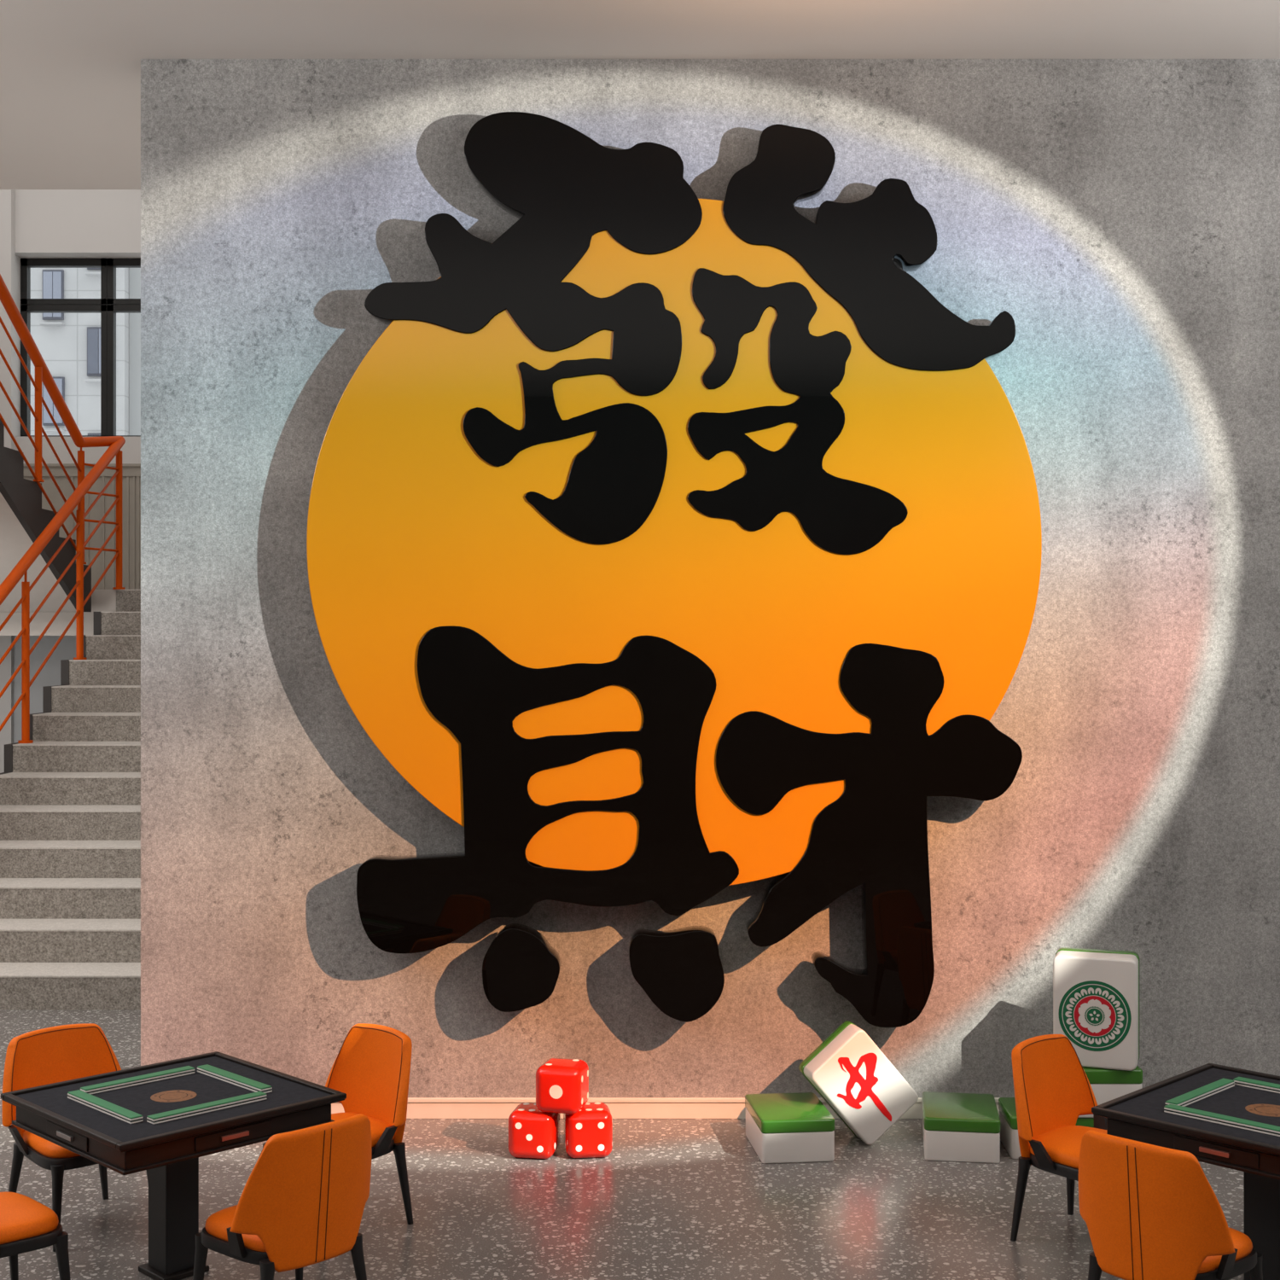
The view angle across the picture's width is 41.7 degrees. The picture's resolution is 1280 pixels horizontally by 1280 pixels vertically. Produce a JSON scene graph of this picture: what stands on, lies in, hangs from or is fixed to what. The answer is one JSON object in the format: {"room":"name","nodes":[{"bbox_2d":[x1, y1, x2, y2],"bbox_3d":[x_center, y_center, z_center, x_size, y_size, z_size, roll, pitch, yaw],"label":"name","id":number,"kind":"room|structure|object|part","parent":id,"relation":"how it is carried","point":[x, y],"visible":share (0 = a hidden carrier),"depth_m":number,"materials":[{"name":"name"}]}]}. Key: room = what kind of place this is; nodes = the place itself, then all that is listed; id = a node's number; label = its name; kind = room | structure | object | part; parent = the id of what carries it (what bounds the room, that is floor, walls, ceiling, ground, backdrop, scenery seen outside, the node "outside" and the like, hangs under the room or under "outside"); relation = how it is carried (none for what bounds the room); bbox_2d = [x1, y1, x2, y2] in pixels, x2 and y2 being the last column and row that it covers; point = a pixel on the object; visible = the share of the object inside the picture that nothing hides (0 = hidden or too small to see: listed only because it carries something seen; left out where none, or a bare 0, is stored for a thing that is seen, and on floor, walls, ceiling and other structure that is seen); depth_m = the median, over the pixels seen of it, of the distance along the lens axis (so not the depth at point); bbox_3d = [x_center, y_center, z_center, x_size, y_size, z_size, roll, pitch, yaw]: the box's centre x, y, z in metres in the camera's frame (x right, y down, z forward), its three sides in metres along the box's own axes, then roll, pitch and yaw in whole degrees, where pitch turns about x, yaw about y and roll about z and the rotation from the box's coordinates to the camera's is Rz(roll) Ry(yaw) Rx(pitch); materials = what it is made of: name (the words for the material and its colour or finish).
{"room":"games hall","nodes":[
{"label":"games hall","id":0,"kind":"room"},
{"bbox_2d":[13,635,75,743],"bbox_3d":[-5.858,1.150,18.990,6.284,2.900,0.060,0,0,0],"label":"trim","id":1,"kind":"structure","parent":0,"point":[49,675],"depth_m":18.98,"materials":[{"name":"grey paint"}]},
{"bbox_2d":[15,189,140,463],"bbox_3d":[-5.858,-2.000,19.310,6.284,9.200,0.580,0,0,0],"label":"wall","id":2,"kind":"structure","parent":0,"point":[50,224],"depth_m":19.02,"materials":[{"name":"white paint"}]},
{"bbox_2d":[0,189,15,773],"bbox_3d":[-8.035,-2.000,18.960,1.929,9.200,0.120,0,0,0],"label":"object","id":3,"kind":"structure","parent":2,"relation":"attached to","point":[7,196],"depth_m":18.90,"materials":[{"name":"white paint"}]},
{"bbox_2d":[23,463,140,589],"bbox_3d":[-5.858,-1.254,18.988,6.284,1.469,0.065,0,0,0],"label":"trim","id":4,"kind":"structure","parent":2,"relation":"attached to","point":[131,472],"depth_m":18.99,"materials":[{"name":"white paint"}]},
{"bbox_2d":[0,1010,1243,1279],"bbox_3d":[-0.900,2.650,7.650,16.200,0.100,23.300,0,0,0],"label":"floor","id":5,"kind":"structure","parent":0,"point":[672,1199],"depth_m":7.62,"materials":[{"name":"stone"}]},
{"bbox_2d":[0,1192,70,1279],"bbox_3d":[-2.508,2.185,6.336,0.557,0.830,0.599,0,0,-45],"label":"dining chair","id":6,"kind":"object","parent":5,"relation":"on","point":[26,1224],"visible":1,"depth_m":6.31,"materials":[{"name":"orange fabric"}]},
{"bbox_3d":[-2.489,2.422,6.661,0.062,0.355,0.072,0,0,45],"label":"leg","id":7,"kind":"part","parent":6,"relation":"part of","materials":[{"name":"black wood"}]},
{"bbox_3d":[-2.486,2.191,6.358,0.466,0.074,0.464,0,0,45],"label":"seat","id":8,"kind":"part","parent":6,"relation":"part of","materials":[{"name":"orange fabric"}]},
{"bbox_3d":[-2.478,2.248,6.367,0.489,0.052,0.462,0,0,45],"label":"seat frame","id":9,"kind":"part","parent":6,"relation":"part of","materials":[{"name":"black wood"}]},
{"bbox_3d":[-2.183,2.422,6.355,0.072,0.355,0.062,0,0,-45],"label":"leg","id":10,"kind":"part","parent":6,"relation":"part of","materials":[{"name":"black wood"}]},
{"bbox_2d":[0,589,140,1010],"bbox_3d":[-5.858,1.035,15.383,6.260,3.130,7.155,0,0,0],"label":"staircase","id":11,"kind":"structure","parent":5,"relation":"on","point":[70,797],"depth_m":13.74,"materials":[{"name":"stone"}]},
{"bbox_2d":[0,418,91,611],"bbox_3d":[-6.900,-1.734,14.825,2.400,2.888,5.269,0,0,0],"label":"staircase","id":12,"kind":"structure","parent":11,"relation":"on","point":[23,519],"depth_m":16.12,"materials":[{"name":"paint"}]},
{"bbox_2d":[0,273,86,564],"bbox_3d":[-5.672,-2.586,14.842,0.103,3.631,4.534,0,0,0],"label":"stair railing","id":13,"kind":"object","parent":12,"relation":"on","point":[43,375],"visible":0.82,"depth_m":15.82,"materials":[{"name":"orange metal"}]},
{"bbox_3d":[-5.672,-1.503,15.850,0.099,0.020,0.099,0,0,0],"label":"plate","id":14,"kind":"part","parent":13,"relation":"part of","materials":[{"name":"orange paint"}]},
{"bbox_3d":[-5.672,-2.033,15.850,0.068,1.081,0.068,0,0,0],"label":"post","id":15,"kind":"part","parent":13,"relation":"part of","materials":[{"name":"orange paint"}]},
{"bbox_3d":[-5.672,-3.175,14.824,0.103,2.454,4.496,0,0,0],"label":"handrail","id":16,"kind":"part","parent":13,"relation":"part of","materials":[{"name":"orange paint"}]},
{"bbox_3d":[-5.672,-1.365,17.060,0.068,1.188,0.068,0,0,0],"label":"post","id":17,"kind":"part","parent":13,"relation":"part of","materials":[{"name":"orange metal"}]},
{"bbox_2d":[0,436,125,743],"bbox_3d":[-5.560,0.108,14.844,0.322,4.503,5.736,0,0,0],"label":"stair railing","id":18,"kind":"object","parent":11,"relation":"on","point":[115,444],"visible":0.95,"depth_m":16.10,"materials":[{"name":"orange metal"}]},
{"bbox_3d":[-5.460,0.124,14.940,0.068,1.582,0.068,0,0,0],"label":"post","id":19,"kind":"part","parent":18,"relation":"part of","materials":[{"name":"orange metal"}]},
{"bbox_3d":[-5.460,0.904,14.940,0.122,0.022,0.122,0,0,0],"label":"plate","id":20,"kind":"part","parent":18,"relation":"part of","materials":[{"name":"orange paint"}]},
{"bbox_3d":[-5.565,-0.634,14.844,0.313,3.019,5.736,0,0,0],"label":"handrail","id":21,"kind":"part","parent":18,"relation":"part of","materials":[{"name":"orange metal"}]},
{"bbox_3d":[-5.460,-0.612,16.390,0.068,1.609,0.068,0,0,0],"label":"post","id":22,"kind":"part","parent":18,"relation":"part of","materials":[{"name":"orange metal"}]},
{"bbox_3d":[-5.460,0.182,16.390,0.122,0.022,0.122,0,0,0],"label":"plate","id":23,"kind":"part","parent":18,"relation":"part of","materials":[{"name":"orange paint"}]},
{"bbox_3d":[-5.460,-0.541,17.620,0.122,0.022,0.122,0,0,0],"label":"plate","id":24,"kind":"part","parent":18,"relation":"part of","materials":[{"name":"orange paint"}]},
{"bbox_3d":[-5.460,-1.290,17.620,0.068,1.521,0.068,0,0,0],"label":"post","id":25,"kind":"part","parent":18,"relation":"part of","materials":[{"name":"orange metal"}]},
{"bbox_2d":[2,1023,148,1251],"bbox_3d":[-2.508,2.185,7.510,0.599,0.830,0.557,0,0,-45],"label":"dining chair","id":26,"kind":"object","parent":5,"relation":"on","point":[56,1054],"visible":0.59,"depth_m":7.58,"materials":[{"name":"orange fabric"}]},
{"bbox_3d":[-2.780,2.422,7.490,0.097,0.355,0.058,0,0,-27],"label":"leg","id":27,"kind":"part","parent":26,"relation":"part of","materials":[{"name":"black wood"}]},
{"bbox_3d":[-2.486,2.191,7.488,0.466,0.074,0.464,0,0,-45],"label":"seat","id":28,"kind":"part","parent":26,"relation":"part of","materials":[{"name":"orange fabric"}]},
{"bbox_3d":[-2.489,2.422,7.185,0.062,0.355,0.072,0,0,-45],"label":"leg","id":29,"kind":"part","parent":26,"relation":"part of","materials":[{"name":"black wood"}]},
{"bbox_3d":[-2.478,2.248,7.479,0.489,0.052,0.462,0,0,-45],"label":"seat frame","id":30,"kind":"part","parent":26,"relation":"part of","materials":[{"name":"black wood"}]},
{"bbox_3d":[-2.635,2.032,7.637,0.599,0.524,0.191,0,0,-45],"label":"backrest","id":31,"kind":"part","parent":26,"relation":"part of","materials":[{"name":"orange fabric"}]},
{"bbox_3d":[-2.488,2.422,7.782,0.058,0.355,0.097,0,0,27],"label":"leg","id":32,"kind":"part","parent":26,"relation":"part of","materials":[{"name":"black wood"}]},
{"bbox_2d":[0,1051,346,1279],"bbox_3d":[-1.921,2.233,6.923,1.010,0.733,1.010,0,0,-45],"label":"table","id":33,"kind":"object","parent":5,"relation":"on","point":[171,1151],"visible":0.89,"depth_m":6.82,"materials":[{"name":"brown wood"}]},
{"bbox_3d":[-2.254,1.944,6.590,0.014,0.018,0.120,0,0,-45],"label":"handle","id":34,"kind":"part","parent":33,"relation":"part of","materials":[{"name":"metal"}]},
{"bbox_3d":[-2.245,1.945,6.599,0.016,0.056,0.340,0,0,-45],"label":"drawer","id":35,"kind":"part","parent":33,"relation":"part of","materials":[{"name":"brown wood"}]},
{"bbox_2d":[67,1089,142,1123],"bbox_3d":[-2.145,1.867,6.730,0.528,0.024,0.052,0,0,45],"label":"mahjong tiles","id":36,"kind":"object","parent":33,"relation":"on","point":[112,1109],"visible":1,"depth_m":6.70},
{"bbox_2d":[80,1065,194,1093],"bbox_3d":[-2.126,1.867,7.130,0.503,0.024,0.052,0,0,-45],"label":"mahjong tiles","id":37,"kind":"object","parent":33,"relation":"on","point":[127,1082],"visible":0.9,"depth_m":7.11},
{"bbox_3d":[-1.921,1.878,6.923,1.010,0.022,1.010,0,0,-45],"label":"frame","id":38,"kind":"part","parent":33,"relation":"part of","materials":[{"name":"brown wood"}]},
{"bbox_3d":[-1.921,1.899,6.923,0.998,0.020,0.998,0,0,-45],"label":"moulding","id":39,"kind":"part","parent":33,"relation":"part of","materials":[{"name":"brown wood"}]},
{"bbox_3d":[-1.921,2.588,6.923,0.210,0.024,0.210,0,0,-45],"label":"plate","id":40,"kind":"part","parent":33,"relation":"part of","materials":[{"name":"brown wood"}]},
{"bbox_2d":[146,1091,266,1124],"bbox_3d":[-1.725,1.867,6.716,0.507,0.024,0.052,0,0,-45],"label":"mahjong tiles","id":41,"kind":"object","parent":33,"relation":"on","point":[258,1096],"visible":1,"depth_m":6.69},
{"bbox_3d":[-1.597,1.945,6.599,0.340,0.056,0.016,0,0,-45],"label":"drawer","id":42,"kind":"part","parent":33,"relation":"part of","materials":[{"name":"brown wood"}]},
{"bbox_2d":[197,1064,272,1093],"bbox_3d":[-1.729,1.867,7.153,0.510,0.024,0.052,0,0,45],"label":"mahjong tiles","id":43,"kind":"object","parent":33,"relation":"on","point":[221,1074],"visible":0.97,"depth_m":7.13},
{"bbox_3d":[-1.588,1.944,6.590,0.120,0.018,0.014,0,0,-45],"label":"handle","id":44,"kind":"part","parent":33,"relation":"part of","materials":[{"name":"orange metal"}]},
{"bbox_2d":[192,1113,371,1279],"bbox_3d":[-1.334,2.185,6.336,0.599,0.830,0.557,0,0,-45],"label":"dining chair","id":45,"kind":"object","parent":5,"relation":"on","point":[302,1202],"visible":1,"depth_m":6.13,"materials":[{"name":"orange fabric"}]},
{"bbox_3d":[-1.659,2.422,6.355,0.072,0.355,0.062,0,0,45],"label":"leg","id":46,"kind":"part","parent":45,"relation":"part of","materials":[{"name":"black wood"}]},
{"bbox_3d":[-1.365,2.248,6.367,0.489,0.052,0.462,0,0,-45],"label":"seat frame","id":47,"kind":"part","parent":45,"relation":"part of","materials":[{"name":"black wood"}]},
{"bbox_3d":[-1.356,2.191,6.358,0.466,0.074,0.464,0,0,-45],"label":"seat","id":48,"kind":"part","parent":45,"relation":"part of","materials":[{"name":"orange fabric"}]},
{"bbox_3d":[-1.354,2.422,6.064,0.058,0.355,0.097,0,0,27],"label":"leg","id":49,"kind":"part","parent":45,"relation":"part of","materials":[{"name":"black wood"}]},
{"bbox_3d":[-1.353,2.422,6.661,0.062,0.355,0.072,0,0,-45],"label":"leg","id":50,"kind":"part","parent":45,"relation":"part of","materials":[{"name":"black wood"}]},
{"bbox_3d":[-1.062,2.422,6.356,0.097,0.355,0.058,0,0,-27],"label":"leg","id":51,"kind":"part","parent":45,"relation":"part of","materials":[{"name":"black wood"}]},
{"bbox_2d":[262,1023,413,1224],"bbox_3d":[-1.334,2.185,7.510,0.557,0.830,0.599,0,0,-45],"label":"dining chair","id":52,"kind":"object","parent":5,"relation":"on","point":[371,1066],"visible":0.69,"depth_m":7.64,"materials":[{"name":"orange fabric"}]},
{"bbox_3d":[-1.356,2.191,7.488,0.466,0.074,0.464,0,0,45],"label":"seat","id":53,"kind":"part","parent":52,"relation":"part of","materials":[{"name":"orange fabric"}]},
{"bbox_3d":[-1.207,2.032,7.637,0.599,0.524,0.191,0,0,45],"label":"backrest","id":54,"kind":"part","parent":52,"relation":"part of","materials":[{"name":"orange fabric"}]},
{"bbox_3d":[-1.365,2.248,7.479,0.489,0.052,0.462,0,0,45],"label":"seat frame","id":55,"kind":"part","parent":52,"relation":"part of","materials":[{"name":"black wood"}]},
{"bbox_3d":[-1.062,2.422,7.490,0.097,0.355,0.058,0,0,27],"label":"leg","id":56,"kind":"part","parent":52,"relation":"part of","materials":[{"name":"black wood"}]},
{"bbox_2d":[508,1102,560,1158],"bbox_3d":[-0.534,2.482,8.505,0.238,0.237,0.237,0,0,9],"label":"die","id":57,"kind":"object","parent":5,"relation":"on","point":[533,1133],"visible":0.88,"depth_m":8.39,"materials":[{"name":"red plastic"}]},
{"bbox_2d":[535,1058,588,1114],"bbox_3d":[-0.391,2.246,8.470,0.238,0.237,0.237,0,0,13],"label":"die","id":58,"kind":"object","parent":57,"relation":"on","point":[561,1085],"visible":1,"depth_m":8.36,"materials":[{"name":"red plastic"}]},
{"bbox_2d":[563,1102,612,1157],"bbox_3d":[-0.264,2.482,8.515,0.238,0.237,0.237,0,0,-7],"label":"die","id":59,"kind":"object","parent":5,"relation":"on","point":[587,1132],"visible":0.79,"depth_m":8.40,"materials":[{"name":"red plastic"}]},
{"bbox_2d":[744,1092,834,1163],"bbox_3d":[0.762,2.493,8.604,0.375,0.215,0.507,0,0,-6],"label":"tile","id":60,"kind":"structure","parent":5,"relation":"on","point":[781,1127],"depth_m":8.37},
{"bbox_2d":[798,1020,918,1145],"bbox_3d":[1.134,2.298,8.722,0.586,0.602,0.221,0,0,-12],"label":"tile","id":61,"kind":"structure","parent":5,"relation":"on","point":[848,1070],"depth_m":8.62,"materials":[{"name":"white plastic"}]},
{"bbox_2d":[921,1091,1000,1163],"bbox_3d":[1.639,2.493,8.613,0.375,0.215,0.507,0,0,8],"label":"tile","id":62,"kind":"structure","parent":5,"relation":"on","point":[959,1127],"depth_m":8.38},
{"bbox_2d":[998,1097,1093,1159],"bbox_3d":[2.115,2.493,8.585,0.507,0.215,0.375,0,0,2],"label":"tile","id":63,"kind":"structure","parent":5,"relation":"on","point":[1009,1129],"depth_m":8.48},
{"bbox_2d":[1078,1064,1142,1117],"bbox_3d":[2.244,2.264,8.582,0.540,0.241,0.400,0,0,0],"label":"tile","id":64,"kind":"structure","parent":63,"relation":"on","point":[1107,1085],"depth_m":8.38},
{"bbox_2d":[1053,947,1140,1070],"bbox_3d":[2.309,1.865,8.508,0.412,0.558,0.244,0,0,19],"label":"tile","id":65,"kind":"structure","parent":64,"relation":"on","point":[1096,992],"depth_m":8.40,"materials":[{"name":"white plastic"}]},
{"bbox_2d":[1010,1034,1107,1241],"bbox_3d":[1.928,2.185,7.302,0.599,0.830,0.557,0,0,-45],"label":"dining chair","id":66,"kind":"object","parent":5,"relation":"on","point":[1052,1087],"visible":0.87,"depth_m":7.42,"materials":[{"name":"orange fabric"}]},
{"bbox_3d":[1.656,2.422,7.282,0.097,0.355,0.058,0,0,-27],"label":"leg","id":67,"kind":"part","parent":66,"relation":"part of","materials":[{"name":"black wood"}]},
{"bbox_3d":[1.958,2.248,7.271,0.489,0.052,0.462,0,0,-45],"label":"seat frame","id":68,"kind":"part","parent":66,"relation":"part of","materials":[{"name":"black metal"}]},
{"bbox_3d":[1.801,2.032,7.429,0.599,0.524,0.191,0,0,-45],"label":"backrest","id":69,"kind":"part","parent":66,"relation":"part of","materials":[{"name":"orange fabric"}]},
{"bbox_3d":[1.950,2.191,7.280,0.466,0.074,0.464,0,0,-45],"label":"seat","id":70,"kind":"part","parent":66,"relation":"part of","materials":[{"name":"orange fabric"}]},
{"bbox_3d":[1.948,2.422,7.574,0.058,0.355,0.097,0,0,27],"label":"leg","id":71,"kind":"part","parent":66,"relation":"part of","materials":[{"name":"black wood"}]},
{"bbox_2d":[1078,1129,1262,1279],"bbox_3d":[1.928,2.185,6.128,0.557,0.830,0.599,0,0,-45],"label":"dining chair","id":72,"kind":"object","parent":5,"relation":"on","point":[1149,1212],"visible":1,"depth_m":5.92,"materials":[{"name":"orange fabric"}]},
{"bbox_3d":[1.656,2.422,6.148,0.097,0.355,0.058,0,0,27],"label":"leg","id":73,"kind":"part","parent":72,"relation":"part of","materials":[{"name":"black wood"}]},
{"bbox_3d":[1.950,2.191,6.150,0.466,0.074,0.464,0,0,45],"label":"seat","id":74,"kind":"part","parent":72,"relation":"part of","materials":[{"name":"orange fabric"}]},
{"bbox_3d":[1.958,2.248,6.159,0.489,0.052,0.462,0,0,45],"label":"seat frame","id":75,"kind":"part","parent":72,"relation":"part of","materials":[{"name":"black wood"}]},
{"bbox_3d":[2.253,2.422,6.147,0.072,0.355,0.062,0,0,-45],"label":"leg","id":76,"kind":"part","parent":72,"relation":"part of","materials":[{"name":"black wood"}]},
{"bbox_2d":[1091,1063,1279,1279],"bbox_3d":[2.515,2.233,6.715,1.010,0.733,1.010,0,0,45],"label":"table","id":77,"kind":"object","parent":5,"relation":"on","point":[1139,1115],"visible":0.8,"depth_m":6.65,"materials":[{"name":"brown wood"}]},
{"bbox_3d":[2.515,1.878,6.715,1.010,0.022,1.010,0,0,45],"label":"frame","id":78,"kind":"part","parent":77,"relation":"part of","materials":[{"name":"brown wood"}]},
{"bbox_3d":[2.515,1.899,6.715,0.998,0.020,0.998,0,0,45],"label":"moulding","id":79,"kind":"part","parent":77,"relation":"part of","materials":[{"name":"brown wood"}]},
{"bbox_2d":[1165,1078,1234,1106],"bbox_3d":[2.310,1.867,6.923,0.503,0.024,0.052,0,0,-45],"label":"mahjong tiles","id":80,"kind":"object","parent":77,"relation":"on","point":[1184,1100],"visible":0.95,"depth_m":6.90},
{"bbox_3d":[2.182,1.944,6.382,0.120,0.018,0.014,0,0,45],"label":"handle","id":81,"kind":"part","parent":77,"relation":"part of","materials":[{"name":"orange metal"}]},
{"bbox_3d":[2.191,1.945,6.391,0.340,0.056,0.016,0,0,45],"label":"drawer","id":82,"kind":"part","parent":77,"relation":"part of","materials":[{"name":"brown wood"}]},
{"bbox_2d":[1163,1104,1279,1136],"bbox_3d":[2.291,1.867,6.522,0.528,0.024,0.052,0,0,45],"label":"mahjong tiles","id":83,"kind":"object","parent":77,"relation":"on","point":[1172,1108],"visible":1,"depth_m":6.52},
{"bbox_2d":[1233,1076,1279,1093],"bbox_3d":[2.707,1.867,6.945,0.510,0.024,0.052,0,0,45],"label":"mahjong tiles","id":84,"kind":"object","parent":77,"relation":"on","point":[1241,1081],"visible":1,"depth_m":7.04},
{"bbox_2d":[0,0,1279,189],"bbox_3d":[-0.900,-3.287,3.900,16.200,0.250,15.800,0,0,0],"label":"ceiling","id":85,"kind":"structure","parent":0,"point":[70,70],"depth_m":8.80,"materials":[{"name":"paint"}]},
{"bbox_2d":[140,58,1279,1097],"bbox_3d":[2.242,-0.281,9.296,9.916,5.762,0.300,0,0,0],"label":"wall","id":86,"kind":"structure","parent":0,"point":[1124,214],"depth_m":9.15,"materials":[{"name":"concrete"}]},
{"bbox_2d":[331,1097,1000,1118],"bbox_3d":[2.242,2.544,9.132,9.916,0.112,0.028,0,0,0],"label":"baseboard","id":87,"kind":"structure","parent":86,"relation":"attached to","point":[417,1108],"depth_m":9.13,"materials":[{"name":"paint"}]},
{"bbox_2d":[306,111,1041,1027],"bbox_3d":[0.181,-0.371,9.020,3.898,4.848,0.252,0,0,0],"label":"wall sign","id":88,"kind":"object","parent":86,"relation":"attached to","point":[676,548],"visible":1,"depth_m":8.89,"materials":[{"name":"orange plastic"}]},
{"label":"outside","id":89,"kind":"structure","parent":0,"visible":0},
{"bbox_2d":[20,258,140,436],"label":"window","id":90,"kind":"structure","parent":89,"point":[69,344],"depth_m":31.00,"materials":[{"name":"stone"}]},
{"bbox_3d":[-10.891,-6.357,30.927,0.167,0.834,0.035,0,0,0],"label":"pane","id":91,"kind":"part","parent":90,"relation":"part of","materials":[{"name":"glass"}]},
{"bbox_3d":[-10.881,-4.398,30.927,0.171,0.818,0.035,0,0,0],"label":"pane","id":92,"kind":"part","parent":90,"relation":"part of","materials":[{"name":"glass"}]},
{"bbox_3d":[-10.811,-5.811,30.930,0.409,0.039,0.180,0,0,0],"label":"sill","id":93,"kind":"part","parent":90,"relation":"part of","materials":[{"name":"concrete"}]},
{"bbox_3d":[-10.799,-3.859,30.930,0.417,0.039,0.180,0,0,0],"label":"sill","id":94,"kind":"part","parent":90,"relation":"part of","materials":[{"name":"concrete"}]},
{"bbox_3d":[-10.721,-6.357,30.927,0.148,0.834,0.035,0,0,0],"label":"pane","id":95,"kind":"part","parent":90,"relation":"part of","materials":[{"name":"glass"}]},
{"bbox_3d":[-10.707,-4.398,30.927,0.152,0.818,0.035,0,0,0],"label":"pane","id":96,"kind":"part","parent":90,"relation":"part of","materials":[{"name":"glass"}]},
{"bbox_3d":[-9.969,-6.739,30.930,0.456,0.039,0.180,0,0,0],"label":"sill","id":97,"kind":"part","parent":90,"relation":"part of","materials":[{"name":"concrete"}]},
{"bbox_3d":[-9.969,-4.772,30.930,0.456,0.039,0.180,0,0,0],"label":"sill","id":98,"kind":"part","parent":90,"relation":"part of","materials":[{"name":"concrete"}]},
{"bbox_3d":[-10.061,-5.311,30.927,0.190,0.818,0.035,0,0,0],"label":"pane","id":99,"kind":"part","parent":90,"relation":"part of","materials":[{"name":"glass"}]},
{"bbox_3d":[-9.867,-5.311,30.927,0.172,0.818,0.035,0,0,0],"label":"pane","id":100,"kind":"part","parent":90,"relation":"part of","materials":[{"name":"glass"}]}
]}

